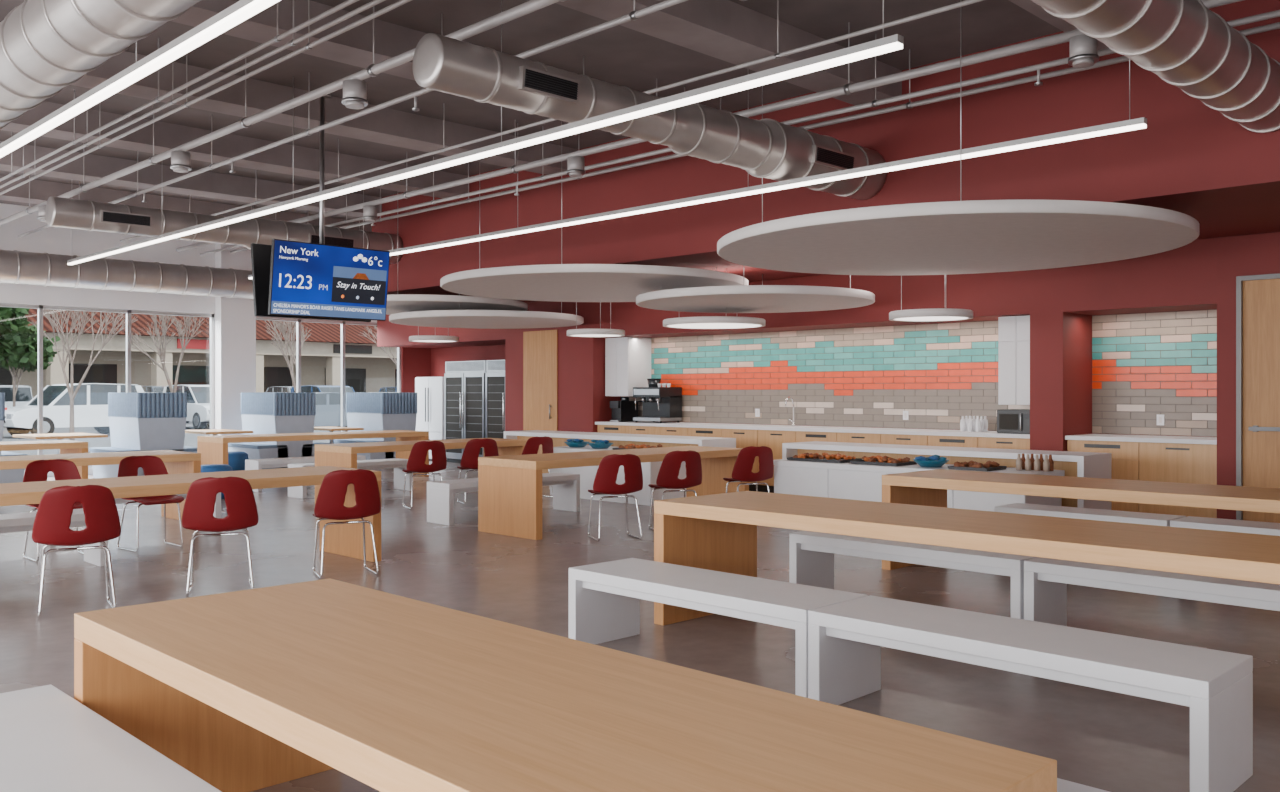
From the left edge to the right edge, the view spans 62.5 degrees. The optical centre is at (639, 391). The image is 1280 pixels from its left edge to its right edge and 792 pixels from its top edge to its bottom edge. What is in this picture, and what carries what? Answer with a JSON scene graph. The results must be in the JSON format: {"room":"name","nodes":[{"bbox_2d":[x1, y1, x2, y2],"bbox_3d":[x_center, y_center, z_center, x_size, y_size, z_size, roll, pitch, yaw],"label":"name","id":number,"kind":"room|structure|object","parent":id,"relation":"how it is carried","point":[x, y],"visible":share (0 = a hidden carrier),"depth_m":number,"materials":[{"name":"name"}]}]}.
{"room":"cafeteria","nodes":[
{"label":"cafeteria","id":0,"kind":"room"},
{"bbox_2d":[0,203,376,322],"bbox_3d":[-10.129,-2.240,17.271,16.100,1.600,0.150,0,0,-45],"label":"wall","id":1,"kind":"structure","parent":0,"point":[50,240],"depth_m":17.97,"materials":[{"name":"paint"}]},
{"bbox_2d":[0,303,214,476],"bbox_3d":[-11.837,-0.015,15.528,11.230,2.850,0.140,0,0,-45],"label":"window","id":2,"kind":"structure","parent":1,"relation":"attached to","point":[40,308],"depth_m":18.40,"materials":[{"name":"metal"}]},
{"bbox_2d":[256,316,400,431],"bbox_3d":[-6.244,-0.075,21.150,3.330,2.730,0.080,0,0,-45],"label":"window","id":3,"kind":"structure","parent":1,"relation":"attached to","point":[298,321],"depth_m":21.33,"materials":[{"name":"metal"}]},
{"bbox_2d":[401,347,430,392],"bbox_3d":[-4.755,-0.015,22.645,0.900,2.850,0.150,0,0,-45],"label":"wall","id":4,"kind":"structure","parent":0,"point":[415,362],"depth_m":22.47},
{"bbox_2d":[431,345,504,376],"bbox_3d":[-2.927,-0.815,21.326,0.180,4.450,4.300,0,0,-45],"label":"wall","id":5,"kind":"structure","parent":0,"point":[439,356],"depth_m":21.99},
{"bbox_2d":[0,0,1107,231],"bbox_3d":[-2.245,-2.975,9.245,22.650,0.430,16.300,0,0,45],"label":"ceiling","id":6,"kind":"structure","parent":0,"point":[688,39],"depth_m":9.85,"materials":[{"name":"metal"}]},
{"bbox_2d":[0,0,200,128],"bbox_3d":[-3.610,-2.210,6.551,0.525,0.525,8.030,0,0,-45],"label":"air duct","id":7,"kind":"object","parent":6,"relation":"hanging from","point":[47,46],"visible":1,"depth_m":6.12,"materials":[{"name":"metal"}]},
{"bbox_2d":[0,250,253,299],"bbox_3d":[-10.656,-1.910,15.083,11.320,0.525,0.525,0,0,-45],"label":"air duct","id":8,"kind":"object","parent":6,"relation":"hanging from","point":[16,267],"visible":0.87,"depth_m":17.09,"materials":[{"name":"metal"}]},
{"bbox_2d":[0,0,279,157],"bbox_3d":[-5.183,-2.415,8.323,0.060,1.250,13.308,0,0,-45],"label":"linear pendant light","id":9,"kind":"object","parent":6,"relation":"hanging from","point":[241,10],"visible":1,"depth_m":5.87,"materials":[{"name":"white"}]},
{"bbox_2d":[0,0,358,181],"bbox_3d":[-4.363,-2.765,9.284,0.042,0.551,18.300,0,0,-45],"label":"conduit","id":10,"kind":"object","parent":6,"relation":"hanging from","point":[277,38],"depth_m":8.44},
{"bbox_2d":[0,0,384,188],"bbox_3d":[-4.278,-2.765,9.369,0.042,0.551,18.300,0,0,-45],"label":"conduit","id":11,"kind":"object","parent":6,"relation":"hanging from","point":[293,42],"depth_m":8.56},
{"bbox_2d":[0,0,411,194],"bbox_3d":[-4.193,-2.765,9.454,0.042,0.551,18.300,0,0,-45],"label":"conduit","id":12,"kind":"object","parent":6,"relation":"hanging from","point":[308,46],"depth_m":8.71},
{"bbox_2d":[45,197,402,263],"bbox_3d":[-5.447,-2.190,14.470,4.820,0.462,0.495,0,0,-45],"label":"air duct","id":13,"kind":"object","parent":6,"relation":"hanging from","point":[89,215],"visible":0.74,"depth_m":13.89,"materials":[{"name":"metal"}]},
{"bbox_2d":[0,0,565,224],"bbox_3d":[-3.818,-2.632,9.829,0.200,0.815,18.300,0,0,-45],"label":"pipe","id":14,"kind":"object","parent":6,"relation":"hanging from","point":[354,88],"visible":0.83,"depth_m":8.66,"materials":[{"name":"metal"}]},
{"bbox_2d":[319,94,330,243],"bbox_3d":[-3.246,-2.025,10.769,0.400,2.030,0.200,0,0,-45],"label":"mount","id":15,"kind":"object","parent":6,"relation":"attached to","point":[322,99],"depth_m":10.75,"materials":[{"name":"metal"}]},
{"bbox_2d":[251,243,370,321],"bbox_3d":[-3.372,-1.113,10.895,0.155,0.729,1.280,0,0,45],"label":"television","id":16,"kind":"object","parent":15,"relation":"attached to","point":[260,253],"visible":0.14,"depth_m":10.49,"materials":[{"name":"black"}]},
{"bbox_2d":[268,239,389,320],"bbox_3d":[-3.119,-1.113,10.643,0.155,0.729,1.280,0,0,45],"label":"television","id":17,"kind":"object","parent":15,"relation":"attached to","point":[307,279],"visible":1,"depth_m":10.58,"materials":[{"name":"blue"}]},
{"bbox_2d":[18,0,746,237],"bbox_3d":[-3.380,-2.685,10.267,0.060,0.710,18.300,0,0,-45],"label":"pipe","id":18,"kind":"object","parent":6,"relation":"hanging from","point":[634,15],"visible":0.77,"depth_m":9.20,"materials":[{"name":"metal"}]},
{"bbox_2d":[359,220,527,314],"bbox_3d":[-3.253,-2.165,16.405,3.000,1.750,3.000,0,0,-45],"label":"panel","id":19,"kind":"object","parent":6,"relation":"hanging from","point":[397,303],"depth_m":15.55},
{"bbox_2d":[67,0,903,264],"bbox_3d":[-3.345,-2.415,10.175,0.060,1.250,13.288,0,0,-45],"label":"linear pendant light","id":20,"kind":"object","parent":6,"relation":"hanging from","point":[895,42],"visible":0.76,"depth_m":7.30,"materials":[{"name":"white"}]},
{"bbox_2d":[120,0,983,241],"bbox_3d":[-2.298,-2.785,11.349,0.042,0.511,18.300,0,0,-45],"label":"conduit","id":21,"kind":"object","parent":6,"relation":"hanging from","point":[778,55],"depth_m":8.59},
{"bbox_2d":[440,121,747,301],"bbox_3d":[-0.566,-2.170,13.364,3.860,1.740,3.860,0,0,-45],"label":"panel","id":22,"kind":"object","parent":6,"relation":"hanging from","point":[561,282],"depth_m":12.41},
{"bbox_2d":[412,33,886,199],"bbox_3d":[0.421,-2.110,8.460,5.020,0.504,0.536,0,0,-45],"label":"air duct","id":23,"kind":"object","parent":6,"relation":"hanging from","point":[767,148],"visible":0.9,"depth_m":7.97,"materials":[{"name":"metal"}]},
{"bbox_2d":[248,59,1146,278],"bbox_3d":[-1.382,-2.415,11.932,0.060,1.250,13.578,0,0,-45],"label":"linear pendant light","id":24,"kind":"object","parent":6,"relation":"hanging from","point":[1139,123],"visible":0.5,"depth_m":8.94,"materials":[{"name":"white"}]},
{"bbox_2d":[176,0,1242,251],"bbox_3d":[-1.626,-2.652,12.021,0.200,0.775,18.300,0,0,-45],"label":"pipe","id":25,"kind":"object","parent":6,"relation":"hanging from","point":[1083,49],"visible":0.74,"depth_m":8.81,"materials":[{"name":"metal"}]},
{"bbox_2d":[200,10,1279,254],"bbox_3d":[-1.343,-2.675,12.304,0.060,0.730,18.300,0,0,-45],"label":"pipe","id":26,"kind":"object","parent":6,"relation":"hanging from","point":[1273,14],"visible":0.61,"depth_m":9.09,"materials":[{"name":"metal"}]},
{"bbox_2d":[230,22,1279,252],"bbox_3d":[-0.955,-2.776,12.693,0.057,0.529,18.300,0,0,-45],"label":"conduit","id":27,"kind":"object","parent":6,"relation":"hanging from","point":[1273,26],"depth_m":9.61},
{"bbox_2d":[717,0,1198,275],"bbox_3d":[2.687,-2.145,9.334,4.000,1.790,4.000,0,0,-45],"label":"panel","id":28,"kind":"object","parent":6,"relation":"hanging from","point":[972,236],"depth_m":8.55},
{"bbox_2d":[0,460,1279,791],"bbox_3d":[-2.245,1.460,9.245,16.300,0.100,22.650,0,0,-45],"label":"floor","id":29,"kind":"structure","parent":0,"point":[1110,741],"depth_m":6.81,"materials":[{"name":"concrete"}]},
{"bbox_2d":[0,393,26,482],"bbox_3d":[-9.899,0.710,15.415,1.360,1.400,1.356,0,0,-45],"label":"booth","id":30,"kind":"object","parent":29,"relation":"on","point":[8,475],"visible":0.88,"depth_m":15.25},
{"bbox_2d":[0,440,87,478],"bbox_3d":[-8.839,1.035,13.011,3.500,0.750,0.900,0,0,-45],"label":"dining table","id":31,"kind":"object","parent":29,"relation":"on","point":[65,446],"visible":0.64,"depth_m":13.79,"materials":[{"name":"brown wood"}]},
{"bbox_2d":[23,459,83,561],"bbox_3d":[-4.961,0.997,8.992,0.500,0.826,0.518,0,0,-43],"label":"dining chair","id":32,"kind":"object","parent":29,"relation":"on","point":[62,469],"visible":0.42,"depth_m":9.13,"materials":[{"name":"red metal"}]},
{"bbox_2d":[0,508,107,566],"bbox_3d":[-5.021,1.190,8.132,1.600,0.440,0.400,0,0,-45],"label":"bench","id":33,"kind":"object","parent":29,"relation":"on","point":[15,522],"visible":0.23,"depth_m":8.37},
{"bbox_2d":[13,433,107,453],"bbox_3d":[-8.980,1.035,16.334,1.000,0.750,1.200,0,0,-45],"label":"cafe table","id":34,"kind":"object","parent":29,"relation":"on","point":[59,436],"visible":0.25,"depth_m":16.05,"materials":[{"name":"brown wood"}]},
{"bbox_2d":[32,485,120,618],"bbox_3d":[-3.647,0.997,6.824,0.500,0.826,0.518,0,0,-31],"label":"dining chair","id":35,"kind":"object","parent":29,"relation":"on","point":[52,521],"visible":0.99,"depth_m":6.65,"materials":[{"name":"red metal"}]},
{"bbox_2d":[0,450,200,520],"bbox_3d":[-6.293,1.035,10.465,3.500,0.750,0.900,0,0,-45],"label":"dining table","id":36,"kind":"object","parent":29,"relation":"on","point":[175,462],"visible":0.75,"depth_m":11.14,"materials":[{"name":"brown wood"}]},
{"bbox_2d":[0,684,221,791],"bbox_3d":[-1.522,1.190,2.721,1.720,0.440,0.495,0,0,45],"label":"bench","id":37,"kind":"object","parent":29,"relation":"on","point":[50,741],"visible":1,"depth_m":2.82,"materials":[{"name":"laminate"}]},
{"bbox_2d":[89,393,196,477],"bbox_3d":[-8.061,0.710,17.253,1.360,1.400,1.356,0,0,-45],"label":"booth","id":38,"kind":"object","parent":29,"relation":"on","point":[137,421],"visible":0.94,"depth_m":16.83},
{"bbox_2d":[117,455,183,551],"bbox_3d":[-4.417,0.997,9.536,0.518,0.826,0.500,0,0,42],"label":"dining chair","id":39,"kind":"object","parent":29,"relation":"on","point":[151,465],"visible":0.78,"depth_m":9.60,"materials":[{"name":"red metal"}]},
{"bbox_2d":[0,466,380,561],"bbox_3d":[-3.712,1.035,7.884,3.500,0.750,0.900,0,0,-45],"label":"dining table","id":40,"kind":"object","parent":29,"relation":"on","point":[340,539],"visible":0.7,"depth_m":8.24,"materials":[{"name":"brown wood"}]},
{"bbox_2d":[182,476,258,596],"bbox_3d":[-2.978,0.997,7.495,0.500,0.826,0.518,0,0,-21],"label":"dining chair","id":41,"kind":"object","parent":29,"relation":"on","point":[241,507],"visible":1,"depth_m":7.31,"materials":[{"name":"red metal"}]},
{"bbox_2d":[215,243,255,434],"bbox_3d":[-7.513,-0.815,19.605,0.660,4.450,0.250,0,0,-45],"label":"pier","id":42,"kind":"object","parent":29,"relation":"on","point":[235,320],"depth_m":19.45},
{"bbox_2d":[228,393,330,468],"bbox_3d":[-6.470,0.710,18.844,1.360,1.400,1.356,0,0,-45],"label":"booth","id":43,"kind":"object","parent":29,"relation":"on","point":[261,413],"visible":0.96,"depth_m":18.40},
{"bbox_2d":[245,455,365,491],"bbox_3d":[-4.921,1.190,15.599,1.700,0.440,0.420,0,0,-45],"label":"bench","id":44,"kind":"object","parent":29,"relation":"on","point":[250,464],"visible":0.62,"depth_m":15.12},
{"bbox_2d":[197,430,428,475],"bbox_3d":[-5.091,1.035,16.758,3.500,0.750,0.900,0,0,-45],"label":"dining table","id":45,"kind":"object","parent":29,"relation":"on","point":[213,449],"visible":0.73,"depth_m":16.01,"materials":[{"name":"brown wood"}]},
{"bbox_2d":[313,469,380,578],"bbox_3d":[-2.291,0.997,8.181,0.500,0.826,0.518,0,0,-27],"label":"dining chair","id":46,"kind":"object","parent":29,"relation":"on","point":[330,500],"visible":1,"depth_m":8.00,"materials":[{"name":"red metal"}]},
{"bbox_2d":[288,458,412,498],"bbox_3d":[-4.002,1.190,14.680,1.700,0.440,0.420,0,0,-45],"label":"bench","id":47,"kind":"object","parent":29,"relation":"on","point":[398,464],"visible":0.53,"depth_m":14.85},
{"bbox_2d":[334,393,429,459],"bbox_3d":[-4.985,0.710,20.329,1.360,1.400,1.356,0,0,-45],"label":"booth","id":48,"kind":"object","parent":29,"relation":"on","point":[368,411],"visible":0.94,"depth_m":19.89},
{"bbox_2d":[315,438,526,503],"bbox_3d":[-2.828,1.035,13.930,2.700,0.750,0.900,0,0,-45],"label":"dining table","id":49,"kind":"object","parent":29,"relation":"on","point":[340,454],"visible":0.45,"depth_m":13.20,"materials":[{"name":"brown wood"}]},
{"bbox_2d":[402,440,446,509],"bbox_3d":[-2.644,0.997,12.891,0.500,0.826,0.518,0,0,-29],"label":"dining chair","id":50,"kind":"object","parent":29,"relation":"on","point":[417,457],"visible":0.98,"depth_m":12.70,"materials":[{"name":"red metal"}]},
{"bbox_2d":[415,377,443,459],"bbox_3d":[-4.112,0.550,21.839,0.731,1.720,1.000,0,0,-45],"label":"refrigerator","id":51,"kind":"object","parent":29,"relation":"on","point":[429,390],"visible":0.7,"depth_m":21.55,"materials":[{"name":"metal"}]},
{"bbox_2d":[444,360,486,462],"bbox_3d":[-3.239,0.400,20.944,0.762,2.020,1.340,0,0,-45],"label":"refrigerator","id":52,"kind":"object","parent":29,"relation":"on","point":[464,381],"visible":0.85,"depth_m":20.70,"materials":[{"name":"metal"}]},
{"bbox_2d":[457,438,498,504],"bbox_3d":[-2.079,0.997,13.456,0.500,0.826,0.518,0,0,-25],"label":"dining chair","id":53,"kind":"object","parent":29,"relation":"on","point":[469,460],"visible":0.8,"depth_m":13.24,"materials":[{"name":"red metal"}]},
{"bbox_2d":[485,360,504,438],"bbox_3d":[-2.270,0.400,19.975,0.762,2.020,1.340,0,0,-45],"label":"refrigerator","id":54,"kind":"object","parent":29,"relation":"on","point":[495,369],"visible":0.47,"depth_m":20.03,"materials":[{"name":"metal"}]},
{"bbox_2d":[427,472,579,524],"bbox_3d":[-1.510,1.190,11.940,1.850,0.440,0.420,0,0,-45],"label":"bench","id":55,"kind":"object","parent":29,"relation":"on","point":[566,486],"visible":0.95,"depth_m":11.42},
{"bbox_2d":[74,578,1056,791],"bbox_3d":[-0.506,1.060,2.712,2.810,0.700,0.900,0,0,45],"label":"dining table","id":56,"kind":"object","parent":29,"relation":"on","point":[249,690],"visible":0.97,"depth_m":2.49,"materials":[{"name":"brown wood"}]},
{"bbox_2d":[478,446,748,539],"bbox_3d":[-0.184,1.035,11.498,3.200,0.750,0.920,0,0,-45],"label":"dining table","id":57,"kind":"object","parent":29,"relation":"on","point":[509,487],"visible":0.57,"depth_m":10.51,"materials":[{"name":"brown wood"}]},
{"bbox_2d":[588,454,642,541],"bbox_3d":[-0.249,0.997,10.167,0.500,0.826,0.518,0,0,-19],"label":"dining chair","id":58,"kind":"object","parent":29,"relation":"on","point":[605,479],"visible":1,"depth_m":9.98,"materials":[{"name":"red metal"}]},
{"bbox_2d":[549,445,685,505],"bbox_3d":[-0.285,1.083,13.999,0.795,0.655,2.000,0,0,-45],"label":"countertop","id":59,"kind":"structure","parent":29,"relation":"on","point":[650,470],"depth_m":13.45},
{"bbox_2d":[504,430,735,472],"bbox_3d":[-0.424,1.010,15.189,0.680,0.800,4.120,0,0,-45],"label":"kitchen island","id":60,"kind":"object","parent":29,"relation":"on","point":[558,437],"visible":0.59,"depth_m":14.79,"materials":[{"name":"white stone"}]},
{"bbox_2d":[648,450,701,529],"bbox_3d":[0.352,0.997,10.768,0.500,0.826,0.518,0,0,-21],"label":"dining chair","id":61,"kind":"object","parent":29,"relation":"on","point":[667,478],"visible":0.98,"depth_m":10.57,"materials":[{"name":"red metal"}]},
{"bbox_2d":[569,558,867,697],"bbox_3d":[0.348,1.190,5.436,1.605,0.440,0.500,0,0,45],"label":"bench","id":62,"kind":"object","parent":29,"relation":"on","point":[604,597],"visible":0.63,"depth_m":5.43,"materials":[{"name":"laminate"}]},
{"bbox_2d":[723,446,773,492],"bbox_3d":[1.186,0.997,11.603,0.500,0.826,0.518,0,0,-19],"label":"dining chair","id":63,"kind":"object","parent":29,"relation":"on","point":[743,466],"visible":0.98,"depth_m":11.40,"materials":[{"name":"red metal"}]},
{"bbox_2d":[595,421,1029,492],"bbox_3d":[2.124,0.948,14.866,0.768,0.925,7.320,0,0,-45],"label":"countertop","id":64,"kind":"structure","parent":29,"relation":"on","point":[746,435],"depth_m":14.41,"materials":[{"name":"stone"}]},
{"bbox_2d":[610,397,637,421],"bbox_3d":[-0.265,0.285,17.271,0.450,0.400,0.220,0,0,-45],"label":"coffee grinder","id":65,"kind":"object","parent":64,"relation":"on","point":[624,410],"visible":0.98,"depth_m":17.16,"materials":[{"name":"metal"}]},
{"bbox_2d":[633,378,681,422],"bbox_3d":[0.254,0.135,16.772,0.561,0.700,0.600,0,0,-45],"label":"espresso machine","id":66,"kind":"object","parent":64,"relation":"on","point":[663,403],"visible":0.99,"depth_m":16.67,"materials":[{"name":"metal"}]},
{"bbox_2d":[997,409,1029,433],"bbox_3d":[4.486,0.345,12.377,0.493,0.280,0.420,0,0,-45],"label":"microwave oven","id":67,"kind":"object","parent":64,"relation":"on","point":[1009,421],"visible":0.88,"depth_m":12.23,"materials":[{"name":"metal"}]},
{"bbox_2d":[789,531,1036,618],"bbox_3d":[1.768,1.190,6.824,1.650,0.440,0.450,0,0,45],"label":"bench","id":68,"kind":"object","parent":29,"relation":"on","point":[811,554],"visible":0.57,"depth_m":6.75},
{"bbox_2d":[773,459,1064,511],"bbox_3d":[2.774,1.083,10.941,0.795,0.655,2.950,0,0,-45],"label":"countertop","id":69,"kind":"structure","parent":29,"relation":"on","point":[863,482],"depth_m":10.89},
{"bbox_2d":[787,452,861,462],"bbox_3d":[2.015,0.710,11.561,0.412,0.086,0.712,0,0,-45],"label":"food tray","id":70,"kind":"object","parent":69,"relation":"on","point":[825,457],"visible":0.98,"depth_m":11.46,"materials":[{"name":"food"}]},
{"bbox_2d":[1016,453,1053,471],"bbox_3d":[3.790,0.675,10.133,0.150,0.155,0.328,0,0,-45],"label":"condiment bottles","id":71,"kind":"object","parent":69,"relation":"on","point":[1028,464],"visible":1,"depth_m":10.11,"materials":[{"name":"beige glass"}]},
{"bbox_2d":[782,441,1110,509],"bbox_3d":[3.203,1.010,11.561,0.680,0.800,3.580,0,0,-45],"label":"kitchen island","id":72,"kind":"object","parent":29,"relation":"on","point":[1075,464],"visible":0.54,"depth_m":10.93,"materials":[{"name":"white stone"}]},
{"bbox_2d":[654,491,1279,625],"bbox_3d":[1.775,1.035,5.367,3.880,0.750,0.900,0,0,45],"label":"dining table","id":73,"kind":"object","parent":29,"relation":"on","point":[716,532],"visible":0.83,"depth_m":5.38,"materials":[{"name":"brown wood"}]},
{"bbox_2d":[808,595,1252,791],"bbox_3d":[1.501,1.190,4.283,1.635,0.440,0.500,0,0,45],"label":"bench","id":74,"kind":"object","parent":29,"relation":"on","point":[846,639],"visible":0.97,"depth_m":4.02,"materials":[{"name":"laminate"}]},
{"bbox_2d":[882,469,1279,569],"bbox_3d":[3.543,1.035,7.418,3.680,0.750,0.900,0,0,45],"label":"dining table","id":75,"kind":"object","parent":29,"relation":"on","point":[927,487],"visible":0.81,"depth_m":7.58,"materials":[{"name":"brown wood"}]},
{"bbox_2d":[995,503,1185,526],"bbox_3d":[3.642,1.190,8.605,1.380,0.440,0.420,0,0,45],"label":"bench","id":76,"kind":"object","parent":29,"relation":"on","point":[1018,508],"visible":0.31,"depth_m":8.49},
{"bbox_2d":[1065,434,1216,517],"bbox_3d":[5.540,0.948,11.451,0.768,0.925,1.540,0,0,-45],"label":"base cabinet","id":77,"kind":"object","parent":29,"relation":"on","point":[1177,459],"depth_m":11.10,"materials":[{"name":"wood"}]},
{"bbox_2d":[1024,557,1279,625],"bbox_3d":[2.942,1.190,5.650,1.630,0.440,0.450,0,0,45],"label":"bench","id":78,"kind":"object","parent":29,"relation":"on","point":[1046,580],"visible":0.76,"depth_m":5.72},
{"bbox_2d":[1170,516,1279,535],"bbox_3d":[4.709,1.190,7.538,1.600,0.440,0.420,0,0,45],"label":"bench","id":79,"kind":"object","parent":29,"relation":"on","point":[1230,525],"visible":0.37,"depth_m":7.78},
{"bbox_2d":[377,238,1216,431],"bbox_3d":[0.707,-0.815,16.759,1.500,4.450,15.900,0,0,-45],"label":"wall","id":80,"kind":"structure","parent":0,"point":[1184,278],"depth_m":13.40,"materials":[{"name":"paint"}]},
{"bbox_2d":[523,330,557,430],"bbox_3d":[-1.730,0.180,18.083,0.071,2.460,0.900,0,0,-45],"label":"door","id":81,"kind":"structure","parent":80,"relation":"in","point":[540,348],"depth_m":18.08,"materials":[{"name":"brown wood"}]},
{"bbox_2d":[372,0,1279,302],"bbox_3d":[3.040,-2.295,11.384,2.799,1.489,17.800,0,0,-45],"label":"wall","id":82,"kind":"structure","parent":0,"point":[1193,160],"depth_m":9.74,"materials":[{"name":"paint"}]},
{"bbox_2d":[389,302,583,328],"bbox_3d":[-2.383,-1.315,16.497,3.000,0.470,3.000,0,0,-45],"label":"panel","id":83,"kind":"object","parent":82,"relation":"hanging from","point":[482,319],"visible":0.95,"depth_m":15.71,"materials":[{"name":"metal"}]},
{"bbox_2d":[567,300,624,336],"bbox_3d":[-0.636,-1.180,15.203,0.840,0.740,0.840,0,0,-45],"label":"pendant lamp","id":84,"kind":"object","parent":82,"relation":"hanging from","point":[576,332],"visible":0.96,"depth_m":14.92,"materials":[{"name":"white"}]},
{"bbox_2d":[663,316,764,328],"bbox_3d":[0.955,-1.200,13.612,1.320,0.700,1.320,0,0,-45],"label":"pendant lamp","id":85,"kind":"object","parent":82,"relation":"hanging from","point":[703,322],"visible":0.98,"depth_m":13.18,"materials":[{"name":"white"}]},
{"bbox_2d":[636,274,874,312],"bbox_3d":[1.379,-1.305,12.763,2.860,0.490,2.860,0,0,-45],"label":"panel","id":86,"kind":"object","parent":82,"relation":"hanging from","point":[762,298],"visible":0.98,"depth_m":12.22,"materials":[{"name":"metal"}]},
{"bbox_2d":[889,275,972,321],"bbox_3d":[3.147,-1.170,11.420,0.880,0.760,0.880,0,0,-45],"label":"pendant lamp","id":87,"kind":"object","parent":82,"relation":"hanging from","point":[940,314],"visible":0.96,"depth_m":11.13,"materials":[{"name":"white"}]},
{"bbox_2d":[1031,0,1279,132],"bbox_3d":[3.083,-2.140,6.223,4.420,0.462,0.462,0,0,-45],"label":"air duct","id":88,"kind":"object","parent":82,"relation":"attached to","point":[1188,45],"visible":1,"depth_m":6.20,"materials":[{"name":"metal"}]},
{"bbox_2d":[651,309,1212,436],"bbox_3d":[3.330,0.260,14.701,0.700,2.300,9.280,0,0,-45],"label":"wall","id":89,"kind":"structure","parent":0,"point":[1211,309],"depth_m":13.97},
{"bbox_2d":[605,337,650,395],"bbox_3d":[-0.193,-0.407,17.329,0.534,0.955,0.540,0,0,-45],"label":"upper cabinet","id":90,"kind":"object","parent":89,"relation":"attached to","point":[627,359],"visible":0.98,"depth_m":17.13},
{"bbox_2d":[628,320,1029,430],"bbox_3d":[2.392,-0.204,15.134,0.012,1.368,7.336,0,0,-45],"label":"tile backsplash","id":91,"kind":"structure","parent":89,"relation":"attached to","point":[941,374],"depth_m":14.71,"materials":[{"name":"tile"}]},
{"bbox_2d":[998,315,1029,404],"bbox_3d":[4.590,-0.367,12.482,0.624,1.035,0.440,0,0,-45],"label":"upper cabinet","id":92,"kind":"object","parent":89,"relation":"attached to","point":[1013,331],"visible":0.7,"depth_m":12.28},
{"bbox_2d":[1092,309,1216,436],"bbox_3d":[5.808,-0.204,11.719,0.012,1.368,1.556,0,0,-45],"label":"tile backsplash","id":93,"kind":"structure","parent":89,"relation":"attached to","point":[1145,366],"depth_m":11.78,"materials":[{"name":"tile"}]},
{"bbox_2d":[1030,312,1091,450],"bbox_3d":[4.844,0.260,12.127,0.800,2.300,0.380,0,0,-45],"label":"column","id":94,"kind":"structure","parent":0,"point":[1060,342],"depth_m":11.87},
{"bbox_2d":[1217,236,1236,519],"bbox_3d":[6.392,-0.815,11.073,1.500,4.450,0.180,0,0,-45],"label":"wall","id":95,"kind":"structure","parent":0,"point":[1226,246],"depth_m":10.54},
{"bbox_2d":[1237,232,1279,275],"bbox_3d":[6.870,-2.095,10.596,1.500,1.890,1.170,0,0,-45],"label":"wall","id":96,"kind":"structure","parent":0,"point":[1257,254],"depth_m":10.34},
{"bbox_2d":[1236,273,1279,522],"bbox_3d":[6.357,0.133,10.083,0.150,2.555,1.160,0,0,-45],"label":"door","id":97,"kind":"structure","parent":96,"relation":"in","point":[1257,296],"depth_m":10.36,"materials":[{"name":"brown wood"}]},
{"label":"outside","id":98,"kind":"structure","parent":0,"visible":0},
{"bbox_2d":[2,421,339,454],"bbox_3d":[-21.022,1.585,77.591,200.000,0.250,100.540,0,0,-45],"label":"ground","id":99,"kind":"structure","parent":98,"point":[190,439],"depth_m":32.43,"materials":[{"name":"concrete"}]},
{"bbox_2d":[0,307,31,335],"bbox_3d":[-26.043,-1.620,39.641,5.216,6.161,4.125,0,0,-45],"label":"leafy tree","id":100,"kind":"object","parent":99,"relation":"on","point":[12,320],"visible":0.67,"depth_m":40.07,"materials":[{"name":"green plant"}]},
{"bbox_2d":[0,385,32,406],"bbox_3d":[-27.577,0.585,45.255,4.680,1.750,1.890,0,0,45],"label":"car","id":101,"kind":"object","parent":99,"relation":"on","point":[23,396],"visible":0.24,"depth_m":44.02,"materials":[{"name":"white metal"}]},
{"bbox_2d":[0,324,60,406],"bbox_3d":[-25.087,-0.681,42.381,3.225,4.281,2.765,0,0,-45],"label":"leafy tree","id":102,"kind":"object","parent":99,"relation":"on","point":[20,350],"visible":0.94,"depth_m":41.89,"materials":[{"name":"green plant"}]},
{"bbox_2d":[4,383,144,435],"bbox_3d":[-18.738,0.585,35.002,1.890,1.750,4.680,0,0,37],"label":"car","id":103,"kind":"object","parent":99,"relation":"on","point":[91,400],"visible":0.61,"depth_m":34.24,"materials":[{"name":"white metal"}]},
{"bbox_2d":[30,309,136,440],"bbox_3d":[-14.372,-0.501,27.424,2.502,3.922,1.878,0,0,-36],"label":"bare tree","id":104,"kind":"object","parent":99,"relation":"on","point":[71,392],"visible":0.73,"depth_m":27.43,"materials":[{"name":"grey plant"}]},
{"bbox_2d":[131,314,204,392],"bbox_3d":[-13.358,-0.575,29.803,1.979,4.070,1.364,0,0,-45],"label":"bare tree","id":105,"kind":"object","parent":99,"relation":"on","point":[162,353],"visible":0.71,"depth_m":30.03,"materials":[{"name":"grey plant"}]},
{"bbox_2d":[163,385,209,429],"bbox_3d":[-17.501,0.585,42.320,4.680,1.750,1.890,0,0,43],"label":"car","id":106,"kind":"object","parent":99,"relation":"on","point":[198,396],"visible":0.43,"depth_m":41.17,"materials":[{"name":"white metal"}]},
{"bbox_2d":[0,308,396,397],"bbox_3d":[-12.940,-2.115,80.822,86.000,7.150,21.400,0,0,-45],"label":"building","id":107,"kind":"structure","parent":99,"relation":"on","point":[368,368],"depth_m":58.70,"materials":[{"name":"paint"}]},
{"bbox_2d":[264,320,310,392],"bbox_3d":[-10.067,-0.437,30.021,1.228,3.793,2.834,0,0,-12],"label":"bare tree","id":108,"kind":"object","parent":99,"relation":"on","point":[281,326],"visible":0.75,"depth_m":30.02,"materials":[{"name":"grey plant"}]},
{"bbox_2d":[313,392,347,431],"bbox_3d":[-10.960,0.735,35.709,4.680,1.450,1.890,0,0,-37],"label":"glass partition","id":109,"kind":"object","parent":99,"relation":"on","point":[328,404],"visible":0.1,"depth_m":35.09,"materials":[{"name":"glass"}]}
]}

